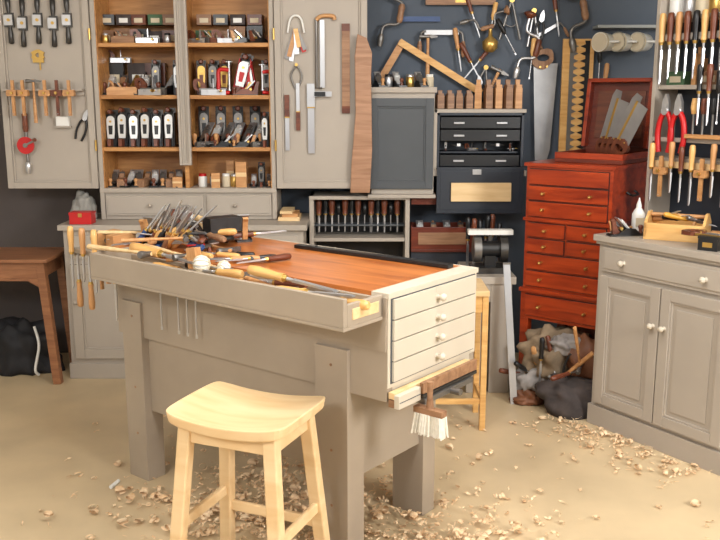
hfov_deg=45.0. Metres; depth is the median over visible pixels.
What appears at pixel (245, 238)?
plane
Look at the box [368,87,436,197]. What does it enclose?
upper cabinet
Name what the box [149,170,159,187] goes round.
plane
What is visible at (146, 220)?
plane
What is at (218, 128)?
plane
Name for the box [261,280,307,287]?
chisel
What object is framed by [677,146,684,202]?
chisel
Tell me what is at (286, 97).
square
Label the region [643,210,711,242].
tote
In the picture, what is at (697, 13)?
chisel
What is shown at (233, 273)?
chisel
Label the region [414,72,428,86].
plane
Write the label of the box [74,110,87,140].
pliers
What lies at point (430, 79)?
jar
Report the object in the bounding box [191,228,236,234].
chisel
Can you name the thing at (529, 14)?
brace
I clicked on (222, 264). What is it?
ball
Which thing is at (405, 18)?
blue rule
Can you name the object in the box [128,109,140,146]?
plane
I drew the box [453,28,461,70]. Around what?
chisel
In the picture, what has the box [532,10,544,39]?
pliers
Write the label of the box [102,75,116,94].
plane
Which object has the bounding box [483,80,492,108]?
plane
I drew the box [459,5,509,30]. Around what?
brace
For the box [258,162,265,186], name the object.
plane
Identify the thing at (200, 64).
plane
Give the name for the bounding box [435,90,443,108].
plane
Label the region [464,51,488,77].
chisel
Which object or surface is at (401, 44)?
square
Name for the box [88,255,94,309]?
chisel
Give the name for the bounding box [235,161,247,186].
wood block
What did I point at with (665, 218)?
screwdriver
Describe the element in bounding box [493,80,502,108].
plane
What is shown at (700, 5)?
jar
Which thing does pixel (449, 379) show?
bench vise
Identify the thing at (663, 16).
chisel
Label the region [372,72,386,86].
plane
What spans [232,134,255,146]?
plane
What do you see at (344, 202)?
chisel
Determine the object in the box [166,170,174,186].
plane
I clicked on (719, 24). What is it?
chisel
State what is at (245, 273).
hammer
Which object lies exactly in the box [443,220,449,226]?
plane
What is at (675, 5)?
jar
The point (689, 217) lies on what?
hammer
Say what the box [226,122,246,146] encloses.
plane
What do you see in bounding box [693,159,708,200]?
gauge
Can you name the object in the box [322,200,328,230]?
chisel
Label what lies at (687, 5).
jar
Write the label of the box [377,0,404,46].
brace
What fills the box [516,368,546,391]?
pouch
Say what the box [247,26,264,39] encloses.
carton
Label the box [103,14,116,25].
carton
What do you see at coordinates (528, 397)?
pouch
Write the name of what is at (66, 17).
spokeshave
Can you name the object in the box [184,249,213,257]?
screwdriver
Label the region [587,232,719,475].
base cabinet
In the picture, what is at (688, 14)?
chisel
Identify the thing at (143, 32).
carton
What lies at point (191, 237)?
chisel
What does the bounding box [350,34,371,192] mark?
wooden straightedge
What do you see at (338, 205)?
screwdriver
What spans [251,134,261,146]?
plane
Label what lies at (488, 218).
chisel
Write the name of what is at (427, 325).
workbench
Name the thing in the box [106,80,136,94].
plane
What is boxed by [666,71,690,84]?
carton
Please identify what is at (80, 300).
chisel
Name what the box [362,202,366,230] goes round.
screwdriver
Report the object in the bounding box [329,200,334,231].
chisel
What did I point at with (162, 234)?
screwdriver
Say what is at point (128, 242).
chisel
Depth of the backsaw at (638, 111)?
4.27 m
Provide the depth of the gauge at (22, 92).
4.72 m
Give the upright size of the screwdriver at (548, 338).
0.211 m
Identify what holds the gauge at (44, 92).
hanging from the rack at (79, 92)
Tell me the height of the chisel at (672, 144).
0.238 m
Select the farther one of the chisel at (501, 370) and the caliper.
the caliper
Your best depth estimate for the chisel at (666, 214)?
3.92 m
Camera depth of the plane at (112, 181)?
5.02 m
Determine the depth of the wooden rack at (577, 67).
5.07 m
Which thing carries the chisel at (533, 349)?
in the pouch at (524, 381)
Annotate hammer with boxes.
[25,79,41,122]
[86,244,152,258]
[97,230,140,233]
[100,281,103,289]
[121,234,188,242]
[144,243,186,260]
[189,221,202,228]
[211,244,240,251]
[211,264,249,276]
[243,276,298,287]
[419,34,437,77]
[475,65,508,115]
[547,351,593,379]
[573,326,582,374]
[686,215,702,225]
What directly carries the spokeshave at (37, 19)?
hanging from the cabinet at (57, 159)
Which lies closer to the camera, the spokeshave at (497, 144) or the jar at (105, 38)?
the jar at (105, 38)
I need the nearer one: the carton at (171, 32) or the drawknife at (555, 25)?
the carton at (171, 32)
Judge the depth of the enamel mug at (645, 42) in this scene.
4.87 m
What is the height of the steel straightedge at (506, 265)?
0.732 m
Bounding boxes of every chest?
[433,108,526,212]
[518,158,646,368]
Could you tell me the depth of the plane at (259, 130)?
5.00 m
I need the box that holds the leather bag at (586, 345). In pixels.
[566,332,594,378]
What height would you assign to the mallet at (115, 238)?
0.224 m
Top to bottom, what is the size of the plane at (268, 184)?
0.069 m
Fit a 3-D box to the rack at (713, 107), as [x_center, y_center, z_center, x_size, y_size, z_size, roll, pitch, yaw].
[1.611,-0.655,3.779,0.045,0.178,0.430,-7,13,-32]
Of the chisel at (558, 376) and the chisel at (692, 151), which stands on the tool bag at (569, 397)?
the chisel at (558, 376)
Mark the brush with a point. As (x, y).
(428, 420)
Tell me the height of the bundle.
0.102 m
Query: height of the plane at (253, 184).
0.069 m
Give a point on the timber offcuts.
(286, 213)
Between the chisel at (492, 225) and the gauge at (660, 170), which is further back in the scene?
the chisel at (492, 225)
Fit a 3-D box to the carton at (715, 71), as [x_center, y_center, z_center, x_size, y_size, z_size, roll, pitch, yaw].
[1.611,-0.870,3.937,0.106,0.062,0.104,-7,13,-32]
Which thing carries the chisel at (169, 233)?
on the workbench
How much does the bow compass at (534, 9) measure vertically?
0.215 m
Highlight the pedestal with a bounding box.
[458,262,515,392]
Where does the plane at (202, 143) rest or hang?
in the cabinet at (57, 159)
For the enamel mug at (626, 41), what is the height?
0.109 m
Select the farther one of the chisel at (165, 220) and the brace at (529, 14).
the brace at (529, 14)
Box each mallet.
[97,229,120,283]
[106,233,135,246]
[166,247,200,268]
[193,214,242,233]
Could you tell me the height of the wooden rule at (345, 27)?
0.480 m
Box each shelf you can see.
[309,191,409,257]
[592,25,655,28]
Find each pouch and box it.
[509,389,543,405]
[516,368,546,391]
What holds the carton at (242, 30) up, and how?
in the cabinet at (57, 159)
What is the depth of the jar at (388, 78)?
4.90 m
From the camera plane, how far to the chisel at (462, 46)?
5.01 m
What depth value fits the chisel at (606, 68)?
5.03 m
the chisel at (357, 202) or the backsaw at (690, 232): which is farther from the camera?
the chisel at (357, 202)
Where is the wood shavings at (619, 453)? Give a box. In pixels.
[510,413,709,487]
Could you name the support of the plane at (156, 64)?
in the cabinet at (57, 159)
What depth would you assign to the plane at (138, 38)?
4.78 m
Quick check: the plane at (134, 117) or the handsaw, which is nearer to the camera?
the plane at (134, 117)
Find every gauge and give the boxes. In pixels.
[6,80,16,115]
[17,80,29,115]
[38,80,50,115]
[50,80,62,115]
[62,80,75,115]
[653,156,667,196]
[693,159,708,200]
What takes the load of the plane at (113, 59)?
in the cabinet at (57, 159)
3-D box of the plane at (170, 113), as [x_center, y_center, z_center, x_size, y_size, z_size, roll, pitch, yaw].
[-1.080,-0.808,4.919,0.059,0.223,0.103,0,11,2]
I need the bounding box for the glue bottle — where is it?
[631,198,644,231]
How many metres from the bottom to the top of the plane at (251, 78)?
0.232 m
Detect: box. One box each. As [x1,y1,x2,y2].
[68,211,95,223]
[555,78,652,164]
[697,235,719,251]
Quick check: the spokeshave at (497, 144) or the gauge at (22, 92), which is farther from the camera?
the spokeshave at (497, 144)
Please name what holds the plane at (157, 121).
in the cabinet at (57, 159)
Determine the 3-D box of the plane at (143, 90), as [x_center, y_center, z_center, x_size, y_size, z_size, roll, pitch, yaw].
[-1.166,-1.024,4.849,0.192,0.096,0.120,11,16,43]
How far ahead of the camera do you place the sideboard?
4.86 m
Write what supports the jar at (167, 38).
in the cabinet at (57, 159)
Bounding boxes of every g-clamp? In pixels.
[216,61,231,94]
[259,64,268,94]
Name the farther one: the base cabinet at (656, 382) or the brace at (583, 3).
the brace at (583, 3)
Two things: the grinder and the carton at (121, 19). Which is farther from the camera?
the carton at (121, 19)
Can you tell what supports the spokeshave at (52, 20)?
hanging from the cabinet at (57, 159)
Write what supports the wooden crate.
on the floor
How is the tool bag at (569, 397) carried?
on the floor
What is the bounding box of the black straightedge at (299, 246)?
[294,244,452,268]
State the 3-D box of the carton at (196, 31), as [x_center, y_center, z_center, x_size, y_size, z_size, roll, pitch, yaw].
[-0.875,-1.310,4.908,0.088,0.073,0.090,0,11,1]
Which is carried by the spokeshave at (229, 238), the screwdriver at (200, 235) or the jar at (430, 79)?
the screwdriver at (200, 235)
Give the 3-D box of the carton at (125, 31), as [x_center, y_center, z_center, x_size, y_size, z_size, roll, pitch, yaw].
[-1.323,-1.316,4.907,0.088,0.084,0.090,1,11,4]
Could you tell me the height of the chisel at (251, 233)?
0.031 m
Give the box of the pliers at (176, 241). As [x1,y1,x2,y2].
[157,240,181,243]
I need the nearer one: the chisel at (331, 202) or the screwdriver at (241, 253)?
the screwdriver at (241, 253)
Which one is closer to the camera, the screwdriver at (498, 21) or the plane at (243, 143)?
the plane at (243, 143)
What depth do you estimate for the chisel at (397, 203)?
5.04 m
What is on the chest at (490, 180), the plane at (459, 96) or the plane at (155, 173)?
the plane at (459, 96)
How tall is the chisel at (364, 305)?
0.035 m
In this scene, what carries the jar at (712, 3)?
in the tool rack at (667, 202)
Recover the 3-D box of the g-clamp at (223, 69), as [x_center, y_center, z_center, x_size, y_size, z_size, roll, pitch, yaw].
[-0.751,-1.064,4.825,0.092,0.185,0.022,0,11,0]
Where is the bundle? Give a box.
[545,333,580,355]
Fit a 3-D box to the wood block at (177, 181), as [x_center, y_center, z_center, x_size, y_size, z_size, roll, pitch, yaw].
[-1.035,-0.500,4.947,0.054,0.060,0.038,0,11,0]
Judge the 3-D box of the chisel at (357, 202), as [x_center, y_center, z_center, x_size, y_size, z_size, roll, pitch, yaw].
[-0.011,-0.315,5.056,0.037,0.194,0.038,0,11,-1]
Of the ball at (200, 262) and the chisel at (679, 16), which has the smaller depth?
the ball at (200, 262)
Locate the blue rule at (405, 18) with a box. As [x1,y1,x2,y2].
[402,16,439,21]
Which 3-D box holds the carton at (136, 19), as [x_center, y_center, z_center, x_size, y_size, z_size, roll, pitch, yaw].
[-1.235,-1.407,4.899,0.083,0.056,0.084,1,11,5]
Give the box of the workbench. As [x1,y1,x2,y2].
[116,237,477,539]
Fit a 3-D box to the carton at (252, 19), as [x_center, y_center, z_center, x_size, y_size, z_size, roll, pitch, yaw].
[-0.587,-1.407,4.899,0.083,0.056,0.084,1,11,4]
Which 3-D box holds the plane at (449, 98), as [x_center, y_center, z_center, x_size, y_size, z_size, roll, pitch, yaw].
[0.509,-0.972,4.956,0.038,0.102,0.080,-2,11,-9]
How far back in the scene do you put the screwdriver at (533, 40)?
5.01 m
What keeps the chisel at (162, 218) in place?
on the workbench
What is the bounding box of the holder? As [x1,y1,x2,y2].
[54,117,71,127]
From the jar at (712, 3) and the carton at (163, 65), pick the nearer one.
the jar at (712, 3)
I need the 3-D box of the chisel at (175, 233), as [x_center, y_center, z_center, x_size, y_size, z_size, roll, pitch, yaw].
[-0.712,-0.149,3.394,0.028,0.177,0.222,-10,15,-40]
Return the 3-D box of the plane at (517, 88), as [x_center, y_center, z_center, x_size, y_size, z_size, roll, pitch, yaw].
[0.894,-1.001,4.950,0.038,0.162,0.080,-1,11,-6]
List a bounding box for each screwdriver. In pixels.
[154,211,176,245]
[154,212,175,236]
[172,206,191,232]
[181,242,204,250]
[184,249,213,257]
[185,263,232,268]
[195,227,207,243]
[235,251,254,255]
[336,202,340,230]
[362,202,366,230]
[388,202,393,230]
[478,220,482,235]
[491,2,497,23]
[496,18,516,54]
[497,223,501,262]
[514,361,528,371]
[529,38,535,78]
[545,335,554,372]
[597,52,601,77]
[662,215,703,221]
[715,70,719,123]
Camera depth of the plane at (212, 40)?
4.80 m
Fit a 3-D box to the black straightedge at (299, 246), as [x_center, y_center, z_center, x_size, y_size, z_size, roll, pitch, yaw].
[0.034,-0.058,3.296,0.720,0.018,0.037,8,14,36]
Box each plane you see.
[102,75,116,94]
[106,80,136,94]
[106,109,117,146]
[108,50,131,62]
[108,170,119,186]
[109,73,130,86]
[111,30,135,42]
[117,107,129,146]
[117,170,126,186]
[119,170,136,187]
[122,74,142,86]
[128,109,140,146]
[130,29,159,42]
[131,170,143,186]
[134,75,151,94]
[134,77,166,94]
[137,170,151,186]
[138,216,171,237]
[140,107,152,146]
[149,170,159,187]
[151,60,161,87]
[151,109,163,146]
[156,75,174,94]
[158,169,166,186]
[164,107,176,146]
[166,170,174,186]
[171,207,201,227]
[172,60,176,94]
[176,170,184,187]
[187,29,209,42]
[192,122,215,146]
[193,79,226,94]
[194,134,219,146]
[196,59,206,94]
[198,106,208,135]
[201,30,224,42]
[204,122,225,146]
[208,59,218,87]
[211,29,237,42]
[211,134,236,146]
[214,122,235,143]
[215,106,226,134]
[220,59,231,94]
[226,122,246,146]
[229,30,249,42]
[232,53,253,92]
[232,80,259,94]
[232,106,242,130]
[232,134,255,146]
[234,214,251,242]
[235,122,256,143]
[240,54,255,90]
[246,30,267,42]
[246,123,261,146]
[249,106,260,134]
[250,174,257,187]
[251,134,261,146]
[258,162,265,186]
[261,59,268,94]
[261,112,269,146]
[266,174,270,186]
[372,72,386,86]
[392,72,406,86]
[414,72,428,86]
[416,220,422,226]
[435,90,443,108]
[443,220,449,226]
[444,90,453,108]
[455,90,462,108]
[464,90,472,108]
[464,143,477,150]
[474,80,481,108]
[482,141,486,149]
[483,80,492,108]
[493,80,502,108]
[502,80,512,108]
[513,80,522,108]
[606,217,642,236]
[609,221,631,230]
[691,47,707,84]
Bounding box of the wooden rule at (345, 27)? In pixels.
[342,24,349,112]
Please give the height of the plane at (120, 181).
0.088 m
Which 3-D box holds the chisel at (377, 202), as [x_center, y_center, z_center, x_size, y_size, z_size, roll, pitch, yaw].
[0.103,-0.319,5.076,0.037,0.194,0.038,-3,12,-13]
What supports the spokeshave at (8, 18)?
hanging from the cabinet at (57, 159)
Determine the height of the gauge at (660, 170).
0.190 m
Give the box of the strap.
[33,326,39,375]
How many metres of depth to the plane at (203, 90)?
4.82 m
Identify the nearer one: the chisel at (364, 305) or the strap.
the chisel at (364, 305)
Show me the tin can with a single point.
(182, 206)
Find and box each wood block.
[172,176,182,187]
[211,172,219,187]
[226,160,234,176]
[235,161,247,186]
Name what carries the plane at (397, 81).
on the upper cabinet at (402, 165)
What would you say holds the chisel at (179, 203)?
on the workbench
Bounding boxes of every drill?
[17,113,36,173]
[186,238,211,251]
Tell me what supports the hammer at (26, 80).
hanging from the rack at (79, 92)
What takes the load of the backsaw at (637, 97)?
in the box at (600, 91)
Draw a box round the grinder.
[467,229,512,273]
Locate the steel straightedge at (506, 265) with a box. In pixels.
[503,262,516,403]
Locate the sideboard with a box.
[57,213,308,378]
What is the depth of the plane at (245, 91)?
4.83 m
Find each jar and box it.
[102,33,108,42]
[164,33,170,42]
[198,173,206,186]
[221,173,229,186]
[230,173,235,186]
[384,74,392,86]
[406,74,413,86]
[426,74,433,86]
[669,0,682,15]
[682,0,695,14]
[695,0,708,13]
[709,0,719,12]
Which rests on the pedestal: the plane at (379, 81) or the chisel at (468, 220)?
the chisel at (468, 220)
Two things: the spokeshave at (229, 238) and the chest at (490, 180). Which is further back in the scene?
the chest at (490, 180)
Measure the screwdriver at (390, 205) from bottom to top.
0.167 m
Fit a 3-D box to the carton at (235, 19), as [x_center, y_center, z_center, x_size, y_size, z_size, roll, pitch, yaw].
[-0.687,-1.407,4.899,0.083,0.056,0.084,-1,11,-3]
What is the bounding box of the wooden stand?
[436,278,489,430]
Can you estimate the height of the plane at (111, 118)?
0.212 m
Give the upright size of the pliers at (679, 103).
0.271 m
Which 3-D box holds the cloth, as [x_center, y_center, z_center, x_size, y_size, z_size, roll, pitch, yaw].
[-1.579,-0.376,4.972,0.130,0.165,0.138,7,13,31]
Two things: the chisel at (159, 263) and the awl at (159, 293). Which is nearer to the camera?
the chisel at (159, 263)
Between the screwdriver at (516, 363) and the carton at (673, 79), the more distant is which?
the screwdriver at (516, 363)
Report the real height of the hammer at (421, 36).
0.294 m
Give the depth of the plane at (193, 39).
4.80 m
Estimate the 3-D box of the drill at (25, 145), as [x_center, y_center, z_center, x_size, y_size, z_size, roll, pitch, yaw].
[-1.833,-0.700,4.817,0.129,0.336,0.054,5,12,22]
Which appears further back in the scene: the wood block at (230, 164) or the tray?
the wood block at (230, 164)
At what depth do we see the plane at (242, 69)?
4.86 m
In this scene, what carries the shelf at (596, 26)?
attached to the wall
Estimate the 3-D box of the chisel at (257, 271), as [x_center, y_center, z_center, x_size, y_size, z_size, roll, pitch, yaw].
[-0.221,0.026,2.807,0.347,0.054,0.036,7,13,30]
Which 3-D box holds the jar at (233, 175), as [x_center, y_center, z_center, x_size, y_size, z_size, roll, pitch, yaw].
[-0.720,-0.517,4.996,0.050,0.075,0.050,0,11,0]
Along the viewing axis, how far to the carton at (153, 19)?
4.86 m
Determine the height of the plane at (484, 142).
0.058 m
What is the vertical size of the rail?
0.040 m
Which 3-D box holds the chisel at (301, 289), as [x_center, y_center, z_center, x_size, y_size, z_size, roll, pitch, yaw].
[-0.149,0.076,2.732,0.305,0.034,0.032,7,13,30]
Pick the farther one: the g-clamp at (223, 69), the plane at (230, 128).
the plane at (230, 128)
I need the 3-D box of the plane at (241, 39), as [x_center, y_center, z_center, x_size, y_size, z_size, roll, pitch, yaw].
[-0.653,-1.290,4.808,0.137,0.071,0.040,-5,12,-24]
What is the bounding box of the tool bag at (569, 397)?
[535,373,592,419]
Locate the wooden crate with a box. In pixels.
[409,222,471,264]
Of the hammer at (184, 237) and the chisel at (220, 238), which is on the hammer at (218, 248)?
the chisel at (220, 238)
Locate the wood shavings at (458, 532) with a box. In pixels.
[44,452,599,539]
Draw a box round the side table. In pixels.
[0,247,71,384]
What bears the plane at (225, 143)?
in the cabinet at (57, 159)
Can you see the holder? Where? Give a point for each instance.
(61, 122)
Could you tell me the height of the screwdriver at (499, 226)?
0.232 m
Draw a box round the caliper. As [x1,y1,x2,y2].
[290,63,302,88]
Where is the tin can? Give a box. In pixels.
[178,205,189,219]
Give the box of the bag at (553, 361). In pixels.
[516,324,592,378]
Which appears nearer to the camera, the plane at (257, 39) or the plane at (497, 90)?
the plane at (257, 39)
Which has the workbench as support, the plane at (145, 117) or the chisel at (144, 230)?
the chisel at (144, 230)
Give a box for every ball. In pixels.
[192,255,210,272]
[217,260,230,268]
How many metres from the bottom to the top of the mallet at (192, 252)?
0.082 m
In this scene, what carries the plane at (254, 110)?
in the cabinet at (57, 159)
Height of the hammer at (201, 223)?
0.024 m
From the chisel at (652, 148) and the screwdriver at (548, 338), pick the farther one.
the screwdriver at (548, 338)
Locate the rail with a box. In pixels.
[410,198,435,203]
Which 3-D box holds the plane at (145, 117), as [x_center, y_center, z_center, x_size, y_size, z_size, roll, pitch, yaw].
[-1.213,-0.808,4.919,0.059,0.223,0.103,1,11,7]
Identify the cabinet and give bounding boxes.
[0,0,366,219]
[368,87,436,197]
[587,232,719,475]
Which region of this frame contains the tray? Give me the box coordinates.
[90,247,382,332]
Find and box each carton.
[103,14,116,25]
[103,30,114,42]
[109,63,124,82]
[115,14,133,25]
[115,28,130,35]
[127,63,147,82]
[131,14,149,25]
[133,29,150,36]
[146,63,166,86]
[147,14,164,25]
[148,31,161,42]
[162,14,173,25]
[162,30,174,42]
[195,30,210,37]
[196,14,212,25]
[213,14,229,25]
[214,31,229,37]
[229,26,246,37]
[230,14,245,25]
[247,14,263,25]
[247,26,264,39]
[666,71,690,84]
[702,70,717,84]
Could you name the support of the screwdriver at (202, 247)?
on the workbench
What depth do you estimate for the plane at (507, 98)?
4.92 m
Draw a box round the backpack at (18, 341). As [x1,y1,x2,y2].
[0,316,64,376]
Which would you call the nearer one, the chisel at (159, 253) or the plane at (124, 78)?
the chisel at (159, 253)
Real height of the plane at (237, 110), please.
0.230 m
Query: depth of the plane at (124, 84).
4.96 m
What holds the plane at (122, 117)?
in the cabinet at (57, 159)
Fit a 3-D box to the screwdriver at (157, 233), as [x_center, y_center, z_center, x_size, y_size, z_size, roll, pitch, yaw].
[-0.779,-0.163,3.447,0.175,0.152,0.027,10,15,41]
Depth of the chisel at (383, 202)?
5.04 m
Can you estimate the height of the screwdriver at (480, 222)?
0.232 m
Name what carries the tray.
attached to the workbench
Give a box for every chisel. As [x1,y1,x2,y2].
[67,226,74,287]
[76,253,83,306]
[78,228,85,281]
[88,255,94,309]
[90,229,97,293]
[111,242,146,245]
[129,242,192,263]
[136,205,165,242]
[144,210,166,242]
[147,204,170,243]
[147,237,156,244]
[153,262,182,268]
[159,208,173,229]
[161,207,180,248]
[164,200,181,230]
[167,206,187,231]
[168,212,192,248]
[170,206,216,248]
[178,209,201,234]
[184,232,197,240]
[188,268,243,277]
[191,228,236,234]
[194,230,226,242]
[204,251,239,257]
[209,255,259,261]
[215,254,275,261]
[226,230,285,238]
[235,253,291,263]
[247,265,338,292]
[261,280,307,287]
[279,285,354,296]
[316,200,321,231]
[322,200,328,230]
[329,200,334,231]
[340,297,370,309]
[342,200,347,231]
[348,200,354,231]
[355,200,360,232]
[368,200,373,232]
[374,200,380,231]
[381,200,386,231]
[394,200,400,231]
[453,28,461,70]
[459,42,477,75]
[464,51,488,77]
[465,0,479,37]
[466,217,470,265]
[472,218,476,262]
[484,215,490,240]
[490,214,494,240]
[499,368,519,373]
[531,346,536,364]
[538,337,544,381]
[550,370,575,380]
[552,0,559,36]
[603,63,609,77]
[648,143,655,200]
[652,216,696,220]
[658,13,666,83]
[663,212,716,226]
[666,12,674,78]
[668,142,674,192]
[674,12,682,73]
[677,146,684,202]
[683,11,691,78]
[687,145,695,205]
[691,10,700,78]
[695,64,703,124]
[700,9,709,81]
[705,63,713,125]
[709,144,716,197]
[710,8,718,62]
[718,24,719,69]
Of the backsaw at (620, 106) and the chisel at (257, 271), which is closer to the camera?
the chisel at (257, 271)
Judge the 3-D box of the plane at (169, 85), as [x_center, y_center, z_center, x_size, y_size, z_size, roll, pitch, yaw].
[-1.091,-1.059,4.948,0.055,0.126,0.225,7,14,33]
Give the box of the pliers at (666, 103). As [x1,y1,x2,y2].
[655,94,673,152]
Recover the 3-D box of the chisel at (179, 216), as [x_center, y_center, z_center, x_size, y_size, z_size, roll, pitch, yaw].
[-0.764,-0.173,3.538,0.186,0.187,0.028,8,14,35]
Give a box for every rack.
[1,89,84,95]
[73,246,101,256]
[558,39,593,151]
[644,0,719,230]
[684,98,719,139]
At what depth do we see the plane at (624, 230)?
4.02 m
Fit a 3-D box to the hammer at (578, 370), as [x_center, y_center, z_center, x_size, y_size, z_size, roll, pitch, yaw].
[1.076,0.390,4.287,0.027,0.270,0.190,6,13,29]
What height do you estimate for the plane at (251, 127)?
0.132 m
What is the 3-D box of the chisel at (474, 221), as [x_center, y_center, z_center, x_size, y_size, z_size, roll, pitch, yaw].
[0.635,-0.153,4.845,0.030,0.270,0.029,5,13,23]
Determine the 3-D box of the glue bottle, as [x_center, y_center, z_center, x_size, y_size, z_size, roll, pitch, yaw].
[1.324,-0.263,4.135,0.060,0.163,0.061,0,11,0]
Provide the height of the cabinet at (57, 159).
1.418 m
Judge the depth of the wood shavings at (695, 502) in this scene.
3.72 m
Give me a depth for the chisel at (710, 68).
3.83 m
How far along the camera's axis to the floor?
3.65 m
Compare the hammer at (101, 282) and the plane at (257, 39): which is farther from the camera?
the plane at (257, 39)
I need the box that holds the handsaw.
[532,48,557,159]
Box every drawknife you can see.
[417,30,465,56]
[536,22,568,49]
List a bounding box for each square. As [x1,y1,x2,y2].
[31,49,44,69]
[284,95,289,149]
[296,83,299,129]
[307,84,314,152]
[380,39,482,92]
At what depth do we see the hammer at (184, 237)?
3.33 m
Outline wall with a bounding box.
[0,0,657,352]
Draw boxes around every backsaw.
[595,89,621,152]
[600,98,628,153]
[605,93,642,153]
[611,101,647,154]
[681,229,719,236]
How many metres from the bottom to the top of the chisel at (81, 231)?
0.225 m
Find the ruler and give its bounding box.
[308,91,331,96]
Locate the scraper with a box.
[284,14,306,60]
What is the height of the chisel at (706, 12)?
0.319 m
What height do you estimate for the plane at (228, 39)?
0.074 m
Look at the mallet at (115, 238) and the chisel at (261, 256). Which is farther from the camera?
the mallet at (115, 238)
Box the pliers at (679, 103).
[667,94,686,152]
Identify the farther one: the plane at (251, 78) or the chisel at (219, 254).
the plane at (251, 78)
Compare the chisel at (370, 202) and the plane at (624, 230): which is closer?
the plane at (624, 230)
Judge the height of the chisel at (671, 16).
0.297 m
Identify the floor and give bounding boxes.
[0,353,719,539]
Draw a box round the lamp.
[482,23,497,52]
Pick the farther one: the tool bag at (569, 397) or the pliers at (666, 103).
the tool bag at (569, 397)
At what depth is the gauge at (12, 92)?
4.72 m
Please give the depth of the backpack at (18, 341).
4.96 m
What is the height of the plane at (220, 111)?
0.230 m
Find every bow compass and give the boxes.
[471,65,487,92]
[498,0,520,39]
[526,8,538,46]
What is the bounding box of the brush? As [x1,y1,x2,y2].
[411,380,448,440]
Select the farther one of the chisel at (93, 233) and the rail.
the rail
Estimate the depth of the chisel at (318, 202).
5.04 m
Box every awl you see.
[113,283,117,320]
[159,293,162,329]
[177,297,179,333]
[186,269,188,335]
[195,301,197,338]
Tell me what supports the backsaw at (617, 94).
in the box at (600, 91)
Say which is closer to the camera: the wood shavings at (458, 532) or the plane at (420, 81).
the wood shavings at (458, 532)
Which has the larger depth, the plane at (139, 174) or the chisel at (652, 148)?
the plane at (139, 174)
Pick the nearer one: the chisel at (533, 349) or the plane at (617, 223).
the plane at (617, 223)
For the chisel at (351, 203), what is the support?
in the shelf at (393, 243)
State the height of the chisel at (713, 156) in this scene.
0.238 m
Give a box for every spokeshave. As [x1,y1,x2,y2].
[3,0,14,43]
[17,0,27,46]
[32,0,42,43]
[47,0,58,46]
[61,0,72,43]
[189,235,233,244]
[491,143,504,145]
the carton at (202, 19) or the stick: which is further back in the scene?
the carton at (202, 19)
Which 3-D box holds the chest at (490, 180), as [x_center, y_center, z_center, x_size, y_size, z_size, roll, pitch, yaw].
[0.678,-0.633,5.021,0.529,0.583,0.305,0,11,0]
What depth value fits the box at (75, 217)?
4.76 m
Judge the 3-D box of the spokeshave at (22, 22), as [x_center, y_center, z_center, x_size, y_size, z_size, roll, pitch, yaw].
[-1.830,-1.338,4.715,0.050,0.252,0.034,2,11,0]
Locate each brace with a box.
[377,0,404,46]
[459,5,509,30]
[513,11,541,78]
[569,0,588,52]
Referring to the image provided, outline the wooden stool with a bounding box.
[166,381,329,539]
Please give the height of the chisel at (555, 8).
0.268 m
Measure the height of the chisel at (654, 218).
0.028 m
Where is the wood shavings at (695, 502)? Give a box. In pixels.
[21,411,713,539]
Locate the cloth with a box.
[70,190,97,218]
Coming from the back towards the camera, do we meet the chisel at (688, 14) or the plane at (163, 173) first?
the plane at (163, 173)
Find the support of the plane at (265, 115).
in the cabinet at (57, 159)
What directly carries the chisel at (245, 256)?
on the workbench
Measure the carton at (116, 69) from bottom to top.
0.180 m
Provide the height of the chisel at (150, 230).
0.171 m
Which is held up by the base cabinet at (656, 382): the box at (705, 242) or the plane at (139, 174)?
the box at (705, 242)
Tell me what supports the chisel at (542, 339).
in the tool bag at (569, 397)
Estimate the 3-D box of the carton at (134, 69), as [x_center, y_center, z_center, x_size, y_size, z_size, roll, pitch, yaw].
[-1.274,-1.099,5.011,0.114,0.180,0.042,0,11,0]
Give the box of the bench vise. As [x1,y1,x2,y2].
[388,359,476,409]
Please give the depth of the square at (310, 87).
4.82 m
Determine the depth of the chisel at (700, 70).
3.87 m
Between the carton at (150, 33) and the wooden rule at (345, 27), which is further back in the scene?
the carton at (150, 33)
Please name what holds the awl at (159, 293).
in the tray
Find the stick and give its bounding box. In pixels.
[109,479,119,488]
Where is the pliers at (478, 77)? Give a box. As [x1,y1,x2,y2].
[477,75,484,101]
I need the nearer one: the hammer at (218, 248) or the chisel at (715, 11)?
the hammer at (218, 248)
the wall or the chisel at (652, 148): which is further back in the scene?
the wall
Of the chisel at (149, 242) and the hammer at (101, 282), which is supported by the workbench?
the chisel at (149, 242)

